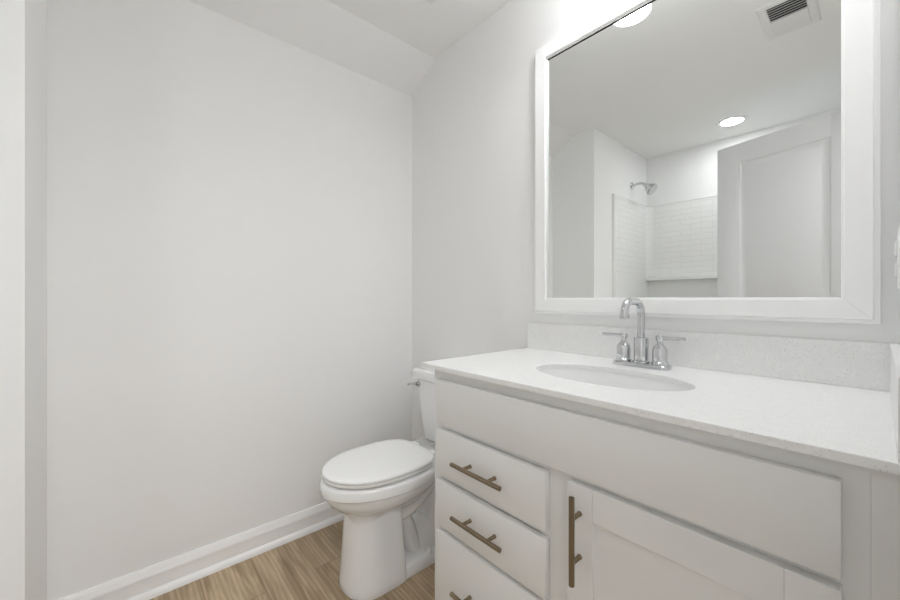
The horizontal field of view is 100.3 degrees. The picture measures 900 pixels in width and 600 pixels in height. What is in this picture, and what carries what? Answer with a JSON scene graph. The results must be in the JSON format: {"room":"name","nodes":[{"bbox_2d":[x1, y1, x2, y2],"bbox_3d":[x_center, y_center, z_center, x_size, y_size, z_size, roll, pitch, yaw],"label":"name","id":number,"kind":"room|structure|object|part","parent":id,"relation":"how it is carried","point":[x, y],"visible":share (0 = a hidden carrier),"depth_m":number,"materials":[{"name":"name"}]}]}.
{"room":"bathroom","nodes":[
{"label":"bathroom","id":0,"kind":"room"},
{"bbox_2d":[0,0,46,599],"bbox_3d":[-1.542,-0.092,0.703,1.042,2.304,0.352,0,0,-41],"label":"door frame","id":1,"kind":"structure","parent":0,"point":[23,23],"depth_m":0.91,"materials":[{"name":"white paint"}]},
{"bbox_2d":[47,0,411,599],"bbox_3d":[-1.127,-0.092,1.366,2.540,2.304,0.100,0,0,-41],"label":"wall","id":2,"kind":"structure","parent":0,"point":[229,201],"depth_m":1.45,"materials":[{"name":"white paint"}]},
{"bbox_2d":[59,502,343,599],"bbox_3d":[-0.730,1.008,1.628,1.398,0.103,0.026,0,0,-41],"label":"baseboard","id":3,"kind":"structure","parent":2,"relation":"attached to","point":[150,582],"depth_m":1.46,"materials":[{"name":"white paint"}]},
{"bbox_2d":[150,520,434,599],"bbox_3d":[-0.084,1.100,0.172,2.540,0.080,3.270,0,0,-41],"label":"floor","id":4,"kind":"structure","parent":0,"point":[307,567],"depth_m":1.42,"materials":[{"name":"brown wood"}]},
{"bbox_2d":[320,367,434,599],"bbox_3d":[-0.185,0.691,1.530,0.686,0.736,0.366,0,0,-41],"label":"toilet","id":5,"kind":"object","parent":4,"relation":"on","point":[384,491],"visible":0.85,"depth_m":1.37,"materials":[{"name":"white ceramic"}]},
{"bbox_3d":[-0.264,0.724,1.461,0.476,0.148,0.344,0,0,-41],"label":"bowl","id":6,"kind":"part","parent":5,"relation":"part of","materials":[{"name":"white ceramic"}]},
{"bbox_3d":[-0.280,0.637,1.447,0.416,0.012,0.320,0,0,-41],"label":"seat","id":7,"kind":"part","parent":5,"relation":"part of","materials":[{"name":"white plastic"}]},
{"bbox_3d":[-0.280,0.622,1.447,0.418,0.015,0.322,0,0,-41],"label":"lid","id":8,"kind":"part","parent":5,"relation":"part of","materials":[{"name":"white plastic"}]},
{"bbox_3d":[-0.164,0.392,1.740,0.065,0.026,0.027,0,0,31],"label":"flush lever","id":9,"kind":"part","parent":5,"relation":"part of","materials":[{"name":"silver metal"}]},
{"bbox_3d":[-0.160,1.036,1.552,0.320,0.045,0.198,0,0,-41],"label":"foot plate","id":10,"kind":"part","parent":5,"relation":"part of","materials":[{"name":"white ceramic"}]},
{"bbox_3d":[-0.001,0.345,1.690,0.198,0.044,0.366,0,0,-41],"label":"tank lid","id":11,"kind":"part","parent":5,"relation":"part of","materials":[{"name":"white ceramic"}]},
{"bbox_3d":[0.004,0.505,1.695,0.174,0.275,0.326,0,0,-41],"label":"tank","id":12,"kind":"part","parent":5,"relation":"part of","materials":[{"name":"white ceramic"}]},
{"bbox_2d":[435,370,899,599],"bbox_3d":[0.424,0.633,0.943,0.560,0.852,0.916,0,0,-41],"label":"vanity cabinet","id":13,"kind":"object","parent":4,"relation":"on","point":[538,496],"visible":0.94,"depth_m":0.68,"materials":[{"name":"white paint"}]},
{"bbox_3d":[0.069,0.791,0.951,0.036,0.011,0.173,0,0,-41],"label":"handle","id":14,"kind":"part","parent":13,"relation":"part of","materials":[{"name":"beige metal"}]},
{"bbox_3d":[0.069,0.588,0.951,0.036,0.011,0.173,0,0,-41],"label":"handle","id":15,"kind":"part","parent":13,"relation":"part of","materials":[{"name":"beige metal"}]},
{"bbox_3d":[0.069,0.444,0.951,0.036,0.011,0.173,0,0,-41],"label":"handle","id":16,"kind":"part","parent":13,"relation":"part of","materials":[{"name":"beige metal"}]},
{"bbox_3d":[0.091,0.804,0.968,0.018,0.262,0.377,0,0,-41],"label":"drawer","id":17,"kind":"part","parent":13,"relation":"part of","materials":[{"name":"white paint"}]},
{"bbox_3d":[0.091,0.594,0.968,0.018,0.132,0.377,0,0,-41],"label":"drawer","id":18,"kind":"part","parent":13,"relation":"part of","materials":[{"name":"white paint"}]},
{"bbox_3d":[0.091,0.445,0.968,0.018,0.131,0.377,0,0,-41],"label":"drawer","id":19,"kind":"part","parent":13,"relation":"part of","materials":[{"name":"white paint"}]},
{"bbox_3d":[0.248,0.476,0.746,0.036,0.173,0.011,0,0,-41],"label":"handle","id":20,"kind":"part","parent":13,"relation":"part of","materials":[{"name":"beige metal"}]},
{"bbox_2d":[421,348,899,474],"bbox_3d":[0.423,0.201,0.967,0.530,0.014,0.952,0,0,-41],"label":"countertop","id":21,"kind":"structure","parent":13,"relation":"on","point":[850,425],"depth_m":0.70,"materials":[{"name":"white stone"}]},
{"bbox_2d":[539,368,690,390],"bbox_3d":[0.398,0.275,0.958,0.268,0.134,0.418,0,0,-41],"label":"sink basin","id":22,"kind":"object","parent":21,"relation":"in","point":[604,378],"visible":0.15,"depth_m":1.06,"materials":[{"name":"white ceramic"}]},
{"bbox_2d":[602,298,685,370],"bbox_3d":[0.548,0.095,1.076,0.170,0.197,0.170,0,0,5],"label":"faucet","id":23,"kind":"object","parent":21,"relation":"on","point":[659,361],"visible":1,"depth_m":1.06,"materials":[{"name":"silver metal"}]},
{"bbox_3d":[0.500,0.110,1.138,0.019,0.017,0.073,0,0,-41],"label":"lever handle","id":24,"kind":"part","parent":23,"relation":"part of","materials":[{"name":"silver metal"}]},
{"bbox_3d":[0.510,0.054,1.045,0.128,0.114,0.021,0,0,-41],"label":"spout","id":25,"kind":"part","parent":23,"relation":"part of","materials":[{"name":"silver metal"}]},
{"bbox_3d":[0.550,0.145,1.080,0.046,0.072,0.046,0,0,-41],"label":"spout","id":26,"kind":"part","parent":23,"relation":"part of","materials":[{"name":"silver metal"}]},
{"bbox_3d":[0.550,0.187,1.080,0.052,0.013,0.151,0,0,-41],"label":"plate","id":27,"kind":"part","parent":23,"relation":"part of","materials":[{"name":"silver metal"}]},
{"bbox_3d":[0.600,0.110,1.023,0.019,0.017,0.073,0,0,-41],"label":"lever handle","id":28,"kind":"part","parent":23,"relation":"part of","materials":[{"name":"silver metal"}]},
{"bbox_2d":[890,344,899,462],"bbox_3d":[0.728,0.143,0.609,0.515,0.101,0.012,0,0,-41],"label":"side splash","id":29,"kind":"object","parent":21,"relation":"on","point":[894,348],"visible":1,"depth_m":0.53,"materials":[{"name":"white stone"}]},
{"bbox_3d":[0.382,0.660,0.639,0.009,0.448,0.292,0,0,-41],"label":"cabinet door","id":30,"kind":"part","parent":13,"relation":"part of","materials":[{"name":"white paint"}]},
{"bbox_3d":[0.380,0.408,0.637,0.018,0.064,0.284,0,0,-41],"label":"rail","id":31,"kind":"part","parent":13,"relation":"part of","materials":[{"name":"white paint"}]},
{"bbox_2d":[189,0,434,96],"bbox_3d":[-0.672,-1.188,1.561,1.398,0.117,0.206,0,0,-41],"label":"ceiling","id":32,"kind":"structure","parent":0,"point":[323,29],"depth_m":1.69,"materials":[{"name":"white paint"}]},
{"bbox_2d":[327,0,510,57],"bbox_3d":[-0.084,-1.284,0.172,2.540,0.080,3.270,0,0,-41],"label":"ceiling","id":33,"kind":"structure","parent":0,"point":[431,29],"depth_m":1.65,"materials":[{"name":"white paint"}]},
{"bbox_2d":[412,0,899,440],"bbox_3d":[0.835,-0.092,0.975,0.100,2.304,3.070,0,0,-41],"label":"wall","id":34,"kind":"structure","parent":0,"point":[473,109],"depth_m":1.64,"materials":[{"name":"white paint"}]},
{"bbox_2d":[535,0,880,323],"bbox_3d":[0.619,-0.451,1.122,0.030,1.010,0.878,0,0,-41],"label":"wall mirror","id":35,"kind":"object","parent":34,"relation":"attached to","point":[704,159],"visible":1,"depth_m":1.01,"materials":[{"name":"mirror"}]},
{"bbox_3d":[0.349,-0.451,1.431,0.030,1.009,0.058,0,0,-41],"label":"frame rail","id":36,"kind":"part","parent":35,"relation":"part of","materials":[{"name":"white wood"}]},
{"bbox_3d":[0.619,-0.927,1.122,0.030,0.058,0.878,0,0,-41],"label":"frame rail","id":37,"kind":"part","parent":35,"relation":"part of","materials":[{"name":"white wood"}]},
{"bbox_3d":[0.619,0.025,1.122,0.030,0.058,0.878,0,0,-41],"label":"frame rail","id":38,"kind":"part","parent":35,"relation":"part of","materials":[{"name":"white wood"}]},
{"bbox_3d":[0.889,-0.451,0.813,0.030,1.009,0.058,0,0,-41],"label":"frame rail","id":39,"kind":"part","parent":35,"relation":"part of","materials":[{"name":"white wood"}]},
{"bbox_2d":[527,322,899,391],"bbox_3d":[0.621,0.143,1.133,0.013,0.101,0.944,0,0,-41],"label":"backsplash","id":40,"kind":"structure","parent":34,"relation":"attached to","point":[856,364],"depth_m":0.96,"materials":[{"name":"white stone"}]},
{"bbox_3d":[0.092,-0.092,-0.029,2.340,2.304,0.110,0,0,-41],"label":"wall","id":41,"kind":"structure","parent":0,"visible":0},
{"bbox_2d":[895,228,899,288],"bbox_3d":[0.843,-0.075,0.707,0.070,0.110,0.008,0,0,-41],"label":"wall outlet","id":42,"kind":"object","parent":41,"relation":"attached to","point":[897,243],"visible":1,"depth_m":0.69,"materials":[{"name":"white plastic"}]},
{"bbox_2d":[895,241,897,276],"bbox_3d":[0.842,-0.075,0.708,0.030,0.066,0.004,0,0,-41],"label":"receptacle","id":43,"kind":"object","parent":42,"relation":"attached to","point":[896,242],"depth_m":0.70,"materials":[{"name":"white plastic"}]},
{"bbox_3d":[0.845,-0.075,0.705,0.070,0.110,0.005,0,0,-41],"label":"plate","id":44,"kind":"part","parent":42,"relation":"part of","materials":[{"name":"white plastic"}]}
]}

